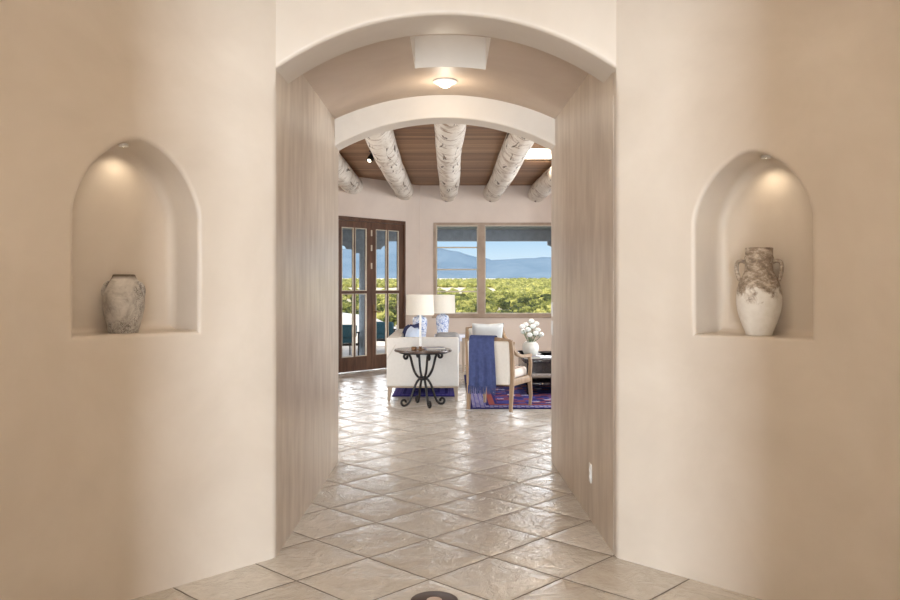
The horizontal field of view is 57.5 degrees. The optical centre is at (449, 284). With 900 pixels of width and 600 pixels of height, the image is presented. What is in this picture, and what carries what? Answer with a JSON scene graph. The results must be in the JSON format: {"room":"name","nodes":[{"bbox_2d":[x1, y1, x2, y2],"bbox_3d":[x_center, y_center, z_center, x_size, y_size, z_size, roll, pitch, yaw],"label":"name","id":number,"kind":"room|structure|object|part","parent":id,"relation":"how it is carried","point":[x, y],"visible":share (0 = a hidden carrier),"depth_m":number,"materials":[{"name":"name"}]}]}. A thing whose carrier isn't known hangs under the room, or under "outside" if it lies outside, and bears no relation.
{"room":"entrance hall","nodes":[
{"label":"entrance hall","id":0,"kind":"room"},
{"bbox_2d":[0,0,277,599],"bbox_3d":[-1.218,-0.295,0.163,1.243,3.450,8.343,0,0,-4],"label":"wall","id":1,"kind":"structure","parent":0,"point":[144,462],"depth_m":3.81,"materials":[{"name":"paint"}]},
{"bbox_2d":[101,274,145,332],"bbox_3d":[-1.527,0.087,3.841,0.180,0.272,0.184,0,0,41],"label":"vase","id":2,"kind":"object","parent":1,"relation":"in","point":[124,295],"visible":1,"depth_m":3.78,"materials":[{"name":"beige ceramic"}]},
{"bbox_2d":[119,143,127,146],"bbox_3d":[-1.541,-0.664,3.870,0.044,0.022,0.044,0,0,0],"label":"recessed light","id":3,"kind":"object","parent":1,"relation":"in","point":[121,144],"visible":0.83,"depth_m":3.85,"materials":[{"name":"white paint"}]},
{"bbox_2d":[278,72,337,552],"bbox_3d":[-0.931,0.030,5.539,0.050,2.800,2.342,0,0,0],"label":"wall","id":4,"kind":"structure","parent":0,"point":[307,151],"depth_m":5.17,"materials":[{"name":"paint"}]},
{"bbox_2d":[342,346,384,372],"bbox_3d":[0.000,1.540,15.250,18.000,0.100,12.500,0,0,0],"label":"floor","id":5,"kind":"structure","parent":0,"point":[345,349],"depth_m":18.65,"materials":[{"name":"stone"}]},
{"bbox_2d":[342,324,359,355],"bbox_3d":[-2.330,1.147,16.945,0.780,0.685,0.830,0,0,-20],"label":"patio chair","id":6,"kind":"object","parent":5,"relation":"on","point":[346,329],"visible":0.27,"depth_m":16.65,"materials":[{"name":"metal"}]},
{"bbox_2d":[342,338,351,342],"bbox_3d":[-2.345,1.120,16.986,0.660,0.140,0.690,0,0,-20],"label":"seat cushion","id":7,"kind":"object","parent":6,"relation":"on","point":[344,340],"depth_m":16.71,"materials":[{"name":"teal fabric"}]},
{"bbox_2d":[342,324,356,337],"bbox_3d":[-2.215,0.939,16.630,0.660,0.269,0.161,0,0,-20],"label":"cushion","id":8,"kind":"object","parent":6,"relation":"on","point":[346,329],"depth_m":16.62,"materials":[{"name":"teal fabric"}]},
{"bbox_3d":[-2.336,1.095,16.962,0.780,0.280,0.790,0,0,-20],"label":"frame","id":9,"kind":"part","parent":6,"relation":"part of","materials":[{"name":"metal"}]},
{"bbox_2d":[342,241,384,354],"bbox_3d":[-1.830,0.280,17.400,0.960,2.420,0.210,0,0,0],"label":"porch post","id":10,"kind":"object","parent":5,"relation":"on","point":[360,245],"visible":0.57,"depth_m":17.31,"materials":[{"name":"grey wood"}]},
{"bbox_2d":[342,230,550,240],"bbox_3d":[0.000,-1.050,17.400,18.000,0.240,0.240,0,0,0],"label":"portal","id":11,"kind":"object","parent":10,"relation":"on","point":[442,235],"visible":0.11,"depth_m":17.28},
{"bbox_2d":[376,322,396,340],"bbox_3d":[-1.465,1.147,18.343,0.780,0.685,0.830,0,0,15],"label":"patio chair","id":12,"kind":"object","parent":5,"relation":"on","point":[380,326],"visible":0.27,"depth_m":17.95,"materials":[{"name":"metal"}]},
{"bbox_2d":[376,334,390,338],"bbox_3d":[-1.454,1.120,18.386,0.660,0.140,0.690,0,0,15],"label":"seat cushion","id":13,"kind":"object","parent":12,"relation":"on","point":[378,336],"depth_m":18.05,"materials":[{"name":"fabric"}]},
{"bbox_2d":[376,322,393,333],"bbox_3d":[-1.552,0.939,18.020,0.660,0.269,0.161,0,0,15],"label":"cushion","id":14,"kind":"object","parent":12,"relation":"on","point":[380,326],"depth_m":17.93,"materials":[{"name":"teal fabric"}]},
{"bbox_2d":[342,313,395,345],"bbox_3d":[-3.350,1.000,20.100,6.300,1.061,1.300,0,0,0],"label":"wall","id":15,"kind":"structure","parent":0,"point":[346,317],"depth_m":20.35,"materials":[{"name":"white paint"}]},
{"bbox_2d":[338,177,419,325],"bbox_3d":[-2.603,-0.270,12.291,0.090,3.400,6.347,0,0,40],"label":"wall","id":16,"kind":"structure","parent":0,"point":[377,199],"depth_m":14.17,"materials":[{"name":"paint"}]},
{"bbox_2d":[335,95,554,165],"bbox_3d":[-0.040,-1.403,6.580,1.742,0.855,0.260,0,0,0],"label":"wall","id":17,"kind":"structure","parent":0,"point":[355,126],"depth_m":6.45,"materials":[{"name":"paint"}]},
{"bbox_2d":[339,124,550,184],"bbox_3d":[-0.100,-1.799,10.835,9.200,0.030,8.290,0,0,0],"label":"ceiling","id":18,"kind":"structure","parent":0,"point":[481,147],"depth_m":11.56,"materials":[{"name":"brown wood"}]},
{"bbox_2d":[338,153,362,193],"bbox_3d":[-1.575,-1.638,10.165,0.366,0.327,6.910,0,0,0],"label":"log beam","id":19,"kind":"structure","parent":18,"relation":"attached to","point":[348,180],"depth_m":12.05,"materials":[{"name":"beige wood"}]},
{"bbox_2d":[367,150,373,162],"bbox_3d":[-1.043,-1.702,10.879,0.090,0.164,0.141,0,0,32],"label":"ceiling spotlight","id":20,"kind":"object","parent":18,"relation":"attached to","point":[370,158],"visible":0.59,"depth_m":10.84,"materials":[{"name":"black metal"}]},
{"bbox_2d":[365,130,413,199],"bbox_3d":[-0.783,-1.643,10.595,0.362,0.339,7.770,0,0,0],"label":"log beam","id":21,"kind":"structure","parent":18,"relation":"attached to","point":[383,147],"depth_m":10.15,"materials":[{"name":"beige wood"}]},
{"bbox_2d":[434,124,465,201],"bbox_3d":[-0.005,-1.644,10.755,0.344,0.336,8.092,0,0,0],"label":"log beam","id":22,"kind":"structure","parent":18,"relation":"attached to","point":[449,138],"depth_m":9.65,"materials":[{"name":"beige wood"}]},
{"bbox_2d":[483,133,533,201],"bbox_3d":[0.791,-1.640,10.755,0.344,0.338,8.092,0,0,0],"label":"log beam","id":23,"kind":"structure","parent":18,"relation":"attached to","point":[514,149],"depth_m":10.37,"materials":[{"name":"beige wood"}]},
{"bbox_2d":[525,149,550,160],"bbox_3d":[1.200,-1.994,11.275,0.500,0.419,1.050,0,0,0],"label":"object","id":24,"kind":"structure","parent":18,"relation":"attached to","point":[537,154],"depth_m":11.80,"materials":[{"name":"paint"}]},
{"bbox_2d":[528,166,550,201],"bbox_3d":[1.594,-1.644,10.755,0.352,0.338,8.092,0,0,0],"label":"log beam","id":25,"kind":"structure","parent":18,"relation":"attached to","point":[540,189],"depth_m":13.23,"materials":[{"name":"beige wood"}]},
{"bbox_2d":[276,0,615,95],"bbox_3d":[-0.021,-1.518,4.475,1.794,1.005,0.350,0,0,0],"label":"wall","id":26,"kind":"structure","parent":0,"point":[309,33],"depth_m":4.30,"materials":[{"name":"paint"}]},
{"bbox_2d":[303,33,588,118],"bbox_3d":[-0.024,-1.400,5.550,1.778,0.190,1.840,0,0,0],"label":"ceiling","id":27,"kind":"structure","parent":0,"point":[515,73],"depth_m":5.65,"materials":[{"name":"paint"}]},
{"bbox_2d":[433,78,456,87],"bbox_3d":[-0.035,-1.470,6.000,0.176,0.051,0.176,0,0,0],"label":"ceiling lamp","id":28,"kind":"object","parent":27,"relation":"attached to","point":[442,82],"visible":1,"depth_m":5.96,"materials":[{"name":"white glass"}]},
{"bbox_2d":[410,35,490,69],"bbox_3d":[0.003,-1.633,5.260,0.485,0.313,0.720,0,0,0],"label":"skylight","id":29,"kind":"object","parent":27,"relation":"attached to","point":[465,51],"depth_m":5.62,"materials":[{"name":"paint"}]},
{"bbox_2d":[342,226,550,229],"bbox_3d":[0.000,-1.240,13.894,18.000,0.220,8.012,0,0,0],"label":"portal","id":30,"kind":"object","parent":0,"point":[487,227],"visible":0.03,"depth_m":17.75,"materials":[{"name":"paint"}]},
{"bbox_2d":[132,365,761,599],"bbox_3d":[-0.100,1.480,5.390,9.200,0.100,19.180,0,0,0],"label":"floor","id":31,"kind":"structure","parent":0,"point":[449,497],"depth_m":4.88,"materials":[{"name":"stone"}]},
{"bbox_2d":[387,329,458,400],"bbox_3d":[-0.335,1.038,11.048,0.886,0.786,2.005,0,0,0],"label":"sofa","id":32,"kind":"object","parent":31,"relation":"on","point":[400,374],"visible":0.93,"depth_m":10.05,"materials":[{"name":"fabric"}]},
{"bbox_3d":[-0.740,1.345,10.090,0.055,0.173,0.055,0,0,0],"label":"leg","id":33,"kind":"part","parent":32,"relation":"part of","materials":[{"name":"grey wood"}]},
{"bbox_3d":[-0.697,0.945,11.115,0.163,0.600,1.870,0,0,0],"label":"backrest","id":34,"kind":"part","parent":32,"relation":"part of","materials":[{"name":"fabric"}]},
{"bbox_2d":[402,324,413,336],"bbox_3d":[-0.570,0.760,10.950,0.206,0.449,0.461,0,0,-12],"label":"throw pillow","id":35,"kind":"object","parent":32,"relation":"on","point":[408,325],"visible":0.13,"depth_m":10.92,"materials":[{"name":"blue fabric"}]},
{"bbox_2d":[405,326,418,336],"bbox_3d":[-0.500,0.750,10.500,0.194,0.429,0.441,0,0,-14],"label":"throw pillow","id":36,"kind":"object","parent":32,"relation":"on","point":[411,332],"visible":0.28,"depth_m":10.34,"materials":[{"name":"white fabric"}]},
{"bbox_3d":[-0.335,1.253,11.050,0.876,0.018,1.988,0,0,0],"label":"plinth rail","id":37,"kind":"part","parent":32,"relation":"part of","materials":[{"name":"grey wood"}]},
{"bbox_3d":[-0.335,0.945,10.115,0.886,0.600,0.130,0,0,0],"label":"arm","id":38,"kind":"part","parent":32,"relation":"part of","materials":[{"name":"fabric"}]},
{"bbox_2d":[435,332,459,351],"bbox_3d":[-0.035,0.808,11.300,0.340,0.300,0.400,0,0,0],"label":"bolster cushion","id":39,"kind":"object","parent":32,"relation":"on","point":[440,334],"visible":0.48,"depth_m":11.13,"materials":[{"name":"grey fabric"}]},
{"bbox_3d":[0.070,1.345,10.090,0.055,0.173,0.055,0,0,0],"label":"leg","id":40,"kind":"part","parent":32,"relation":"part of","materials":[{"name":"grey wood"}]},
{"bbox_2d":[394,347,451,408],"bbox_3d":[-0.318,1.096,9.720,0.683,0.674,0.683,0,0,-3],"label":"side table","id":41,"kind":"object","parent":31,"relation":"on","point":[407,351],"visible":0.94,"depth_m":9.66,"materials":[{"name":"black metal"}]},
{"bbox_3d":[-0.464,1.117,9.667,0.254,0.631,0.029,0,0,-20],"label":"leg","id":42,"kind":"part","parent":41,"relation":"part of","materials":[{"name":"metal"}]},
{"bbox_3d":[-0.371,1.116,9.865,0.029,0.632,0.254,0,0,-20],"label":"leg","id":43,"kind":"part","parent":41,"relation":"part of","materials":[{"name":"metal"}]},
{"bbox_3d":[-0.265,1.116,9.575,0.029,0.632,0.254,0,0,-20],"label":"leg","id":44,"kind":"part","parent":41,"relation":"part of","materials":[{"name":"metal"}]},
{"bbox_2d":[424,347,445,349],"bbox_3d":[-0.180,0.748,9.700,0.229,0.023,0.168,0,0,-11],"label":"closed book","id":45,"kind":"object","parent":41,"relation":"on","point":[426,348],"visible":1,"depth_m":9.63,"materials":[{"name":"paper"}]},
{"bbox_3d":[-0.172,1.117,9.773,0.254,0.631,0.029,0,0,-20],"label":"leg","id":46,"kind":"part","parent":41,"relation":"part of","materials":[{"name":"metal"}]},
{"bbox_3d":[-0.348,0.739,9.620,0.096,0.040,0.096,0,0,0],"label":"candle holder","id":47,"kind":"object","parent":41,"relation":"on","visible":0},
{"bbox_2d":[419,314,420,345],"bbox_3d":[-0.348,0.531,9.620,0.027,0.376,0.027,0,0,0],"label":"taper candle","id":48,"kind":"object","parent":47,"relation":"in","point":[420,314],"visible":1,"depth_m":9.61,"materials":[{"name":"white wax"}]},
{"bbox_2d":[392,388,454,396],"bbox_3d":[-0.325,1.424,11.250,0.840,0.010,1.500,0,0,0],"label":"rug","id":49,"kind":"object","parent":31,"relation":"on","point":[399,392],"visible":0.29,"depth_m":10.82,"materials":[{"name":"purple fabric"}]},
{"bbox_2d":[411,591,457,599],"bbox_3d":[-0.071,1.427,3.712,0.216,0.006,0.216,0,0,0],"label":"inlay","id":50,"kind":"object","parent":31,"relation":"on","point":[429,595],"visible":1,"depth_m":3.75,"materials":[{"name":"brown metal"}]},
{"bbox_2d":[434,334,464,371],"bbox_3d":[0.000,1.130,13.750,0.520,0.600,0.500,0,0,0],"label":"end table","id":51,"kind":"object","parent":31,"relation":"on","point":[462,336],"visible":0.41,"depth_m":13.52,"materials":[{"name":"white paint"}]},
{"bbox_2d":[433,295,454,332],"bbox_3d":[-0.125,0.497,13.750,0.430,0.665,0.430,0,0,0],"label":"lamp","id":52,"kind":"object","parent":51,"relation":"on","point":[443,304],"visible":0.76,"depth_m":13.59,"materials":[{"name":"blue ceramic"}]},
{"bbox_2d":[436,313,448,332],"bbox_3d":[-0.125,0.654,13.750,0.220,0.352,0.220,0,0,0],"label":"jar","id":53,"kind":"object","parent":52,"relation":"on","point":[442,320],"depth_m":13.66,"materials":[{"name":"blue ceramic"}]},
{"bbox_3d":[-0.125,0.318,13.750,0.430,0.305,0.430,0,0,0],"label":"lamp shade","id":54,"kind":"part","parent":52,"relation":"part of","materials":[{"name":"fabric"}]},
{"bbox_3d":[0.220,1.150,13.540,0.045,0.560,0.045,0,0,0],"label":"leg","id":55,"kind":"part","parent":51,"relation":"part of","materials":[{"name":"grey wood"}]},
{"bbox_2d":[464,375,550,408],"bbox_3d":[1.770,1.423,11.200,3.100,0.012,3.500,0,0,0],"label":"rug","id":56,"kind":"object","parent":31,"relation":"on","point":[541,398],"visible":0.24,"depth_m":10.24,"materials":[{"name":"purple fabric"}]},
{"bbox_2d":[465,326,514,382],"bbox_3d":[0.542,1.001,11.645,0.692,0.836,0.677,0,0,-7],"label":"wooden armchair","id":57,"kind":"object","parent":56,"relation":"on","point":[468,330],"visible":0.11,"depth_m":11.86,"materials":[{"name":"brown wood"}]},
{"bbox_2d":[472,323,503,337],"bbox_3d":[0.535,0.740,11.700,0.460,0.395,0.176,0,0,-7],"label":"throw pillow","id":58,"kind":"object","parent":57,"relation":"on","point":[477,329],"visible":0.47,"depth_m":11.62,"materials":[{"name":"grey fabric"}]},
{"bbox_3d":[0.833,0.753,11.706,0.060,0.164,0.507,0,0,-14],"label":"armrest","id":59,"kind":"part","parent":57,"relation":"part of","materials":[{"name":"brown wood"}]},
{"bbox_2d":[465,337,532,411],"bbox_3d":[0.555,1.001,9.487,0.692,0.836,0.677,0,0,24],"label":"wooden armchair","id":60,"kind":"object","parent":56,"relation":"on","point":[507,373],"visible":0.54,"depth_m":9.15,"materials":[{"name":"brown wood"}]},
{"bbox_3d":[0.214,1.207,9.363,0.050,0.424,0.079,0,0,24],"label":"leg","id":61,"kind":"part","parent":60,"relation":"part of","materials":[{"name":"brown wood"}]},
{"bbox_2d":[468,335,496,394],"bbox_3d":[0.381,0.899,9.261,0.340,0.666,0.167,0,0,24],"label":"throw blanket","id":62,"kind":"object","parent":60,"relation":"on","point":[482,372],"visible":0.97,"depth_m":9.19,"materials":[{"name":"blue fabric"}]},
{"bbox_3d":[0.418,1.251,9.882,0.048,0.335,0.066,0,0,24],"label":"leg","id":63,"kind":"part","parent":60,"relation":"part of","materials":[{"name":"brown wood"}]},
{"bbox_3d":[0.445,0.872,9.241,0.490,0.490,0.139,0,0,24],"label":"panel","id":64,"kind":"part","parent":60,"relation":"part of","materials":[{"name":"beige fabric"}]},
{"bbox_3d":[0.448,0.801,9.247,0.578,0.437,0.100,0,0,24],"label":"frame","id":65,"kind":"part","parent":60,"relation":"part of","materials":[{"name":"brown wood"}]},
{"bbox_3d":[0.691,1.207,9.150,0.050,0.424,0.079,0,0,24],"label":"leg","id":66,"kind":"part","parent":60,"relation":"part of","materials":[{"name":"brown wood"}]},
{"bbox_3d":[0.569,1.092,9.518,0.610,0.075,0.567,0,0,24],"label":"seat frame","id":67,"kind":"part","parent":60,"relation":"part of","materials":[{"name":"brown wood"}]},
{"bbox_2d":[515,366,525,377],"bbox_3d":[0.579,1.008,9.542,0.510,0.113,0.500,0,0,24],"label":"seat cushion","id":68,"kind":"object","parent":60,"relation":"on","point":[520,371],"depth_m":9.46,"materials":[{"name":"white fabric"}]},
{"bbox_3d":[0.815,0.753,9.343,0.060,0.164,0.507,0,0,31],"label":"armrest","id":69,"kind":"part","parent":60,"relation":"part of","materials":[{"name":"brown wood"}]},
{"bbox_3d":[0.940,1.251,9.649,0.048,0.335,0.066,0,0,24],"label":"leg","id":70,"kind":"part","parent":60,"relation":"part of","materials":[{"name":"brown wood"}]},
{"bbox_2d":[517,351,550,393],"bbox_3d":[1.607,1.192,11.275,1.285,0.450,1.350,0,0,0],"label":"coffee table","id":71,"kind":"object","parent":56,"relation":"on","point":[541,368],"visible":0.29,"depth_m":10.64,"materials":[{"name":"brown wood"}]},
{"bbox_2d":[522,341,538,355],"bbox_3d":[1.105,0.872,11.250,0.227,0.190,0.227,0,0,-26],"label":"round vase","id":72,"kind":"object","parent":71,"relation":"on","point":[527,347],"visible":0.91,"depth_m":11.16,"materials":[{"name":"white ceramic"}]},
{"bbox_2d":[519,324,527,341],"bbox_3d":[1.028,0.680,11.195,0.170,0.294,0.079,0,0,-8],"label":"flower","id":73,"kind":"object","parent":72,"relation":"in","point":[521,326],"visible":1,"depth_m":11.18,"materials":[{"name":"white plant"}]},
{"bbox_2d":[525,327,531,341],"bbox_3d":[1.098,0.699,11.219,0.158,0.256,0.091,0,0,-24],"label":"flower","id":74,"kind":"object","parent":72,"relation":"in","point":[527,329],"visible":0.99,"depth_m":11.18,"materials":[{"name":"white plant"}]},
{"bbox_2d":[529,324,535,341],"bbox_3d":[1.121,0.681,11.235,0.134,0.293,0.082,0,0,17],"label":"flower","id":75,"kind":"object","parent":72,"relation":"in","point":[532,326],"visible":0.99,"depth_m":11.22,"materials":[{"name":"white plant"}]},
{"bbox_2d":[524,356,540,358],"bbox_3d":[1.083,0.954,10.800,0.219,0.027,0.160,0,0,6],"label":"closed book","id":76,"kind":"object","parent":71,"relation":"on","point":[533,357],"visible":0.62,"depth_m":10.72,"materials":[{"name":"paper"}]},
{"bbox_2d":[525,373,550,385],"bbox_3d":[1.607,1.287,11.275,1.225,0.040,1.290,0,0,0],"label":"shelf","id":77,"kind":"object","parent":71,"relation":"attached to","point":[538,379],"depth_m":10.99,"materials":[{"name":"brown wood"}]},
{"bbox_2d":[538,351,550,353],"bbox_3d":[1.420,0.951,11.500,0.400,0.032,0.240,0,0,0],"label":"shallow dish","id":78,"kind":"object","parent":71,"relation":"on","point":[541,352],"visible":0.38,"depth_m":11.43,"materials":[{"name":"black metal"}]},
{"bbox_3d":[-0.440,1.120,12.420,0.520,0.620,0.500,0,0,0],"label":"end table","id":79,"kind":"object","parent":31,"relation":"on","visible":0},
{"bbox_2d":[406,294,433,336],"bbox_3d":[-0.455,0.477,12.400,0.430,0.665,0.430,0,0,0],"label":"lamp","id":80,"kind":"object","parent":79,"relation":"on","point":[416,304],"visible":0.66,"depth_m":12.24,"materials":[{"name":"blue ceramic"}]},
{"bbox_3d":[-0.455,0.297,12.400,0.430,0.305,0.430,0,0,0],"label":"lamp shade","id":81,"kind":"part","parent":80,"relation":"part of","materials":[{"name":"fabric"}]},
{"bbox_2d":[413,315,426,336],"bbox_3d":[-0.455,0.634,12.400,0.220,0.352,0.220,0,0,0],"label":"jar","id":82,"kind":"object","parent":80,"relation":"on","point":[416,319],"depth_m":12.32,"materials":[{"name":"ceramic"}]},
{"bbox_2d":[420,185,550,364],"bbox_3d":[1.931,-0.270,14.840,4.937,3.400,0.280,0,0,0],"label":"wall","id":83,"kind":"structure","parent":0,"point":[470,205],"depth_m":14.70,"materials":[{"name":"paint"}]},
{"bbox_2d":[338,220,371,372],"bbox_3d":[-1.579,0.182,13.477,0.064,2.465,0.787,0,0,40],"label":"door","id":84,"kind":"structure","parent":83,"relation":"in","point":[362,362],"depth_m":13.47,"materials":[{"name":"brown wood"}]},
{"bbox_2d":[338,216,405,328],"bbox_3d":[-1.348,0.158,13.781,0.100,2.545,1.660,0,0,40],"label":"door frame","id":85,"kind":"structure","parent":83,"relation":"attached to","point":[348,218],"depth_m":14.35,"materials":[{"name":"brown wood"}]},
{"bbox_2d":[371,222,402,368],"bbox_3d":[-1.065,0.182,14.051,0.120,2.465,0.773,0,0,40],"label":"door","id":86,"kind":"structure","parent":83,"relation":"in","point":[378,361],"depth_m":14.04,"materials":[{"name":"brown wood"}]},
{"bbox_2d":[432,223,550,317],"bbox_3d":[1.161,-0.263,14.727,2.977,1.710,0.125,0,0,0],"label":"window","id":87,"kind":"structure","parent":83,"relation":"in","point":[481,227],"depth_m":14.69,"materials":[{"name":"brown wood"}]},
{"bbox_3d":[0.127,-0.278,14.738,0.757,1.590,0.065,0,0,0],"label":"sash","id":88,"kind":"part","parent":87,"relation":"part of","materials":[{"name":"clear glass"}]},
{"bbox_3d":[1.161,0.577,14.693,2.977,0.030,0.055,0,0,0],"label":"sill","id":89,"kind":"part","parent":87,"relation":"part of","materials":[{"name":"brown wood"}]},
{"bbox_3d":[1.599,-0.278,14.738,1.953,1.590,0.065,0,0,0],"label":"sash","id":90,"kind":"part","parent":87,"relation":"part of","materials":[{"name":"clear glass"}]},
{"bbox_2d":[550,73,613,551],"bbox_3d":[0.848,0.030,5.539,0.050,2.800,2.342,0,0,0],"label":"wall","id":91,"kind":"structure","parent":0,"point":[582,153],"depth_m":5.20,"materials":[{"name":"paint"}]},
{"bbox_2d":[589,462,591,482],"bbox_3d":[0.853,1.145,5.000,0.009,0.116,0.072,0,0,0],"label":"power outlet","id":92,"kind":"object","parent":91,"relation":"attached to","point":[590,465],"visible":1,"depth_m":4.97,"materials":[{"name":"white paint"}]},
{"bbox_2d":[614,0,899,599],"bbox_3d":[1.179,-0.295,0.167,1.172,3.450,8.346,0,0,4],"label":"wall","id":93,"kind":"structure","parent":0,"point":[760,467],"depth_m":3.80,"materials":[{"name":"paint"}]},
{"bbox_2d":[734,247,783,335],"bbox_3d":[1.461,0.031,3.878,0.214,0.412,0.205,0,0,20],"label":"amphora","id":94,"kind":"object","parent":93,"relation":"on","point":[759,293],"visible":1,"depth_m":3.82,"materials":[{"name":"ceramic"}]},
{"bbox_3d":[1.383,-0.071,3.907,0.054,0.106,0.019,0,0,20],"label":"handle","id":95,"kind":"part","parent":94,"relation":"part of","materials":[{"name":"ceramic"}]},
{"bbox_3d":[1.539,-0.071,3.850,0.054,0.106,0.019,0,0,20],"label":"handle","id":96,"kind":"part","parent":94,"relation":"part of","materials":[{"name":"ceramic"}]},
{"bbox_2d":[761,155,770,158],"bbox_3d":[1.497,-0.611,3.884,0.044,0.022,0.044,0,0,0],"label":"recessed light","id":97,"kind":"object","parent":93,"relation":"in","point":[762,156],"visible":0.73,"depth_m":3.87,"materials":[{"name":"white paint"}]},
{"label":"outside","id":98,"kind":"structure","parent":0,"visible":0},
{"bbox_2d":[342,278,548,327],"bbox_3d":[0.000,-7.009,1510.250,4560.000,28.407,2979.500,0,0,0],"label":"ground","id":99,"kind":"structure","parent":98,"point":[395,288],"depth_m":501.14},
{"bbox_2d":[342,304,356,310],"bbox_3d":[-21.550,5.719,176.567,3.254,3.126,3.994,0,0,28],"label":"bush","id":100,"kind":"object","parent":99,"relation":"on","point":[347,307],"visible":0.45,"depth_m":175.21,"materials":[{"name":"green plant"}]},
{"bbox_2d":[376,306,383,312],"bbox_3d":[-14.708,5.857,159.131,4.083,3.516,3.572,0,0,-27],"label":"bush","id":101,"kind":"object","parent":99,"relation":"on","point":[377,307],"visible":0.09,"depth_m":158.52,"materials":[{"name":"green plant"}]},
{"bbox_2d":[376,310,395,325],"bbox_3d":[-10.605,5.605,133.836,4.134,3.452,3.641,0,0,39],"label":"bush","id":102,"kind":"object","parent":99,"relation":"on","point":[381,315],"visible":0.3,"depth_m":132.90,"materials":[{"name":"green plant"}]},
{"bbox_2d":[379,315,396,323],"bbox_3d":[-9.728,5.950,128.205,3.079,2.410,2.508,0,0,-9],"label":"bush","id":103,"kind":"object","parent":99,"relation":"on","point":[393,319],"visible":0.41,"depth_m":127.64,"materials":[{"name":"green plant"}]},
{"bbox_2d":[383,305,396,310],"bbox_3d":[-12.384,5.738,166.820,4.140,3.565,3.621,0,0,-27],"label":"bush","id":104,"kind":"object","parent":99,"relation":"on","point":[390,307],"visible":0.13,"depth_m":166.09,"materials":[{"name":"green plant"}]},
{"bbox_2d":[342,277,550,310],"bbox_3d":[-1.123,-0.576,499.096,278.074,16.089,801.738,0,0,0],"label":"scrub","id":105,"kind":"object","parent":99,"relation":"on","point":[521,285],"visible":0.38,"depth_m":521.16,"materials":[{"name":"green plant"}]},
{"bbox_2d":[455,306,467,311],"bbox_3d":[1.942,5.715,147.352,3.545,3.789,3.997,0,0,14],"label":"bush","id":106,"kind":"object","parent":99,"relation":"on","point":[460,307],"visible":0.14,"depth_m":146.57,"materials":[{"name":"green plant"}]},
{"bbox_2d":[463,300,474,309],"bbox_3d":[4.184,5.286,194.771,3.780,3.584,3.353,0,0,23],"label":"bush","id":107,"kind":"object","parent":99,"relation":"on","point":[469,303],"visible":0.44,"depth_m":193.89,"materials":[{"name":"green plant"}]},
{"bbox_2d":[486,304,496,312],"bbox_3d":[9.558,5.758,191.304,3.276,2.678,3.719,0,0,-7],"label":"bush","id":108,"kind":"object","parent":99,"relation":"on","point":[494,307],"visible":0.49,"depth_m":190.70,"materials":[{"name":"green plant"}]},
{"bbox_2d":[493,299,501,307],"bbox_3d":[13.187,5.200,224.135,3.145,2.886,3.545,0,0,-8],"label":"bush","id":109,"kind":"object","parent":99,"relation":"on","point":[497,301],"visible":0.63,"depth_m":223.17,"materials":[{"name":"green plant"}]},
{"bbox_2d":[499,301,510,309],"bbox_3d":[14.073,5.488,210.261,2.973,2.824,3.184,0,0,5],"label":"bush","id":110,"kind":"object","parent":99,"relation":"on","point":[504,305],"visible":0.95,"depth_m":209.65,"materials":[{"name":"green plant"}]},
{"bbox_2d":[500,309,513,312],"bbox_3d":[10.170,5.918,144.896,3.955,3.233,4.490,0,0,41],"label":"bush","id":111,"kind":"object","parent":99,"relation":"on","point":[501,311],"visible":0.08,"depth_m":144.65,"materials":[{"name":"green plant"}]},
{"bbox_2d":[506,294,515,298],"bbox_3d":[18.494,4.458,252.612,3.574,3.519,4.086,0,0,7],"label":"bush","id":112,"kind":"object","parent":99,"relation":"on","point":[507,295],"visible":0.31,"depth_m":251.93,"materials":[{"name":"green plant"}]},
{"bbox_2d":[509,305,522,310],"bbox_3d":[14.372,5.836,176.147,3.905,3.193,4.433,0,0,-21],"label":"bush","id":113,"kind":"object","parent":99,"relation":"on","point":[512,308],"visible":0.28,"depth_m":175.31,"materials":[{"name":"green plant"}]},
{"bbox_2d":[518,297,529,304],"bbox_3d":[20.228,5.044,227.141,3.878,3.339,3.392,0,0,-41],"label":"bush","id":114,"kind":"object","parent":99,"relation":"on","point":[524,300],"visible":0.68,"depth_m":226.51,"materials":[{"name":"green plant"}]},
{"bbox_2d":[517,308,531,312],"bbox_3d":[13.972,5.910,154.361,3.547,3.363,3.147,0,0,-4],"label":"bush","id":115,"kind":"object","parent":99,"relation":"on","point":[520,310],"visible":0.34,"depth_m":153.91,"materials":[{"name":"green plant"}]},
{"bbox_2d":[522,306,532,312],"bbox_3d":[16.327,5.899,173.148,3.311,3.038,3.732,0,0,-23],"label":"bush","id":116,"kind":"object","parent":99,"relation":"on","point":[529,307],"visible":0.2,"depth_m":172.24,"materials":[{"name":"green plant"}]},
{"bbox_2d":[529,299,540,303],"bbox_3d":[22.372,5.237,215.338,3.442,3.388,3.935,0,0,7],"label":"bush","id":117,"kind":"object","parent":99,"relation":"on","point":[531,301],"visible":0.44,"depth_m":214.83,"materials":[{"name":"green plant"}]},
{"bbox_2d":[533,304,546,310],"bbox_3d":[19.377,5.759,175.471,3.514,3.459,4.017,0,0,25],"label":"bush","id":118,"kind":"object","parent":99,"relation":"on","point":[542,306],"visible":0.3,"depth_m":175.21,"materials":[{"name":"green plant"}]},
{"bbox_2d":[533,308,546,312],"bbox_3d":[17.727,6.045,162.433,4.005,2.885,3.528,0,0,22],"label":"bush","id":119,"kind":"object","parent":99,"relation":"on","point":[538,310],"visible":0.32,"depth_m":161.45,"materials":[{"name":"green plant"}]},
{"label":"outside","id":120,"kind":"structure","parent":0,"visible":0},
{"bbox_2d":[342,241,550,277],"bbox_3d":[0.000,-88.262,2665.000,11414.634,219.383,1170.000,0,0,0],"label":"mountains","id":121,"kind":"structure","parent":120,"point":[540,267],"depth_m":2450.18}
]}

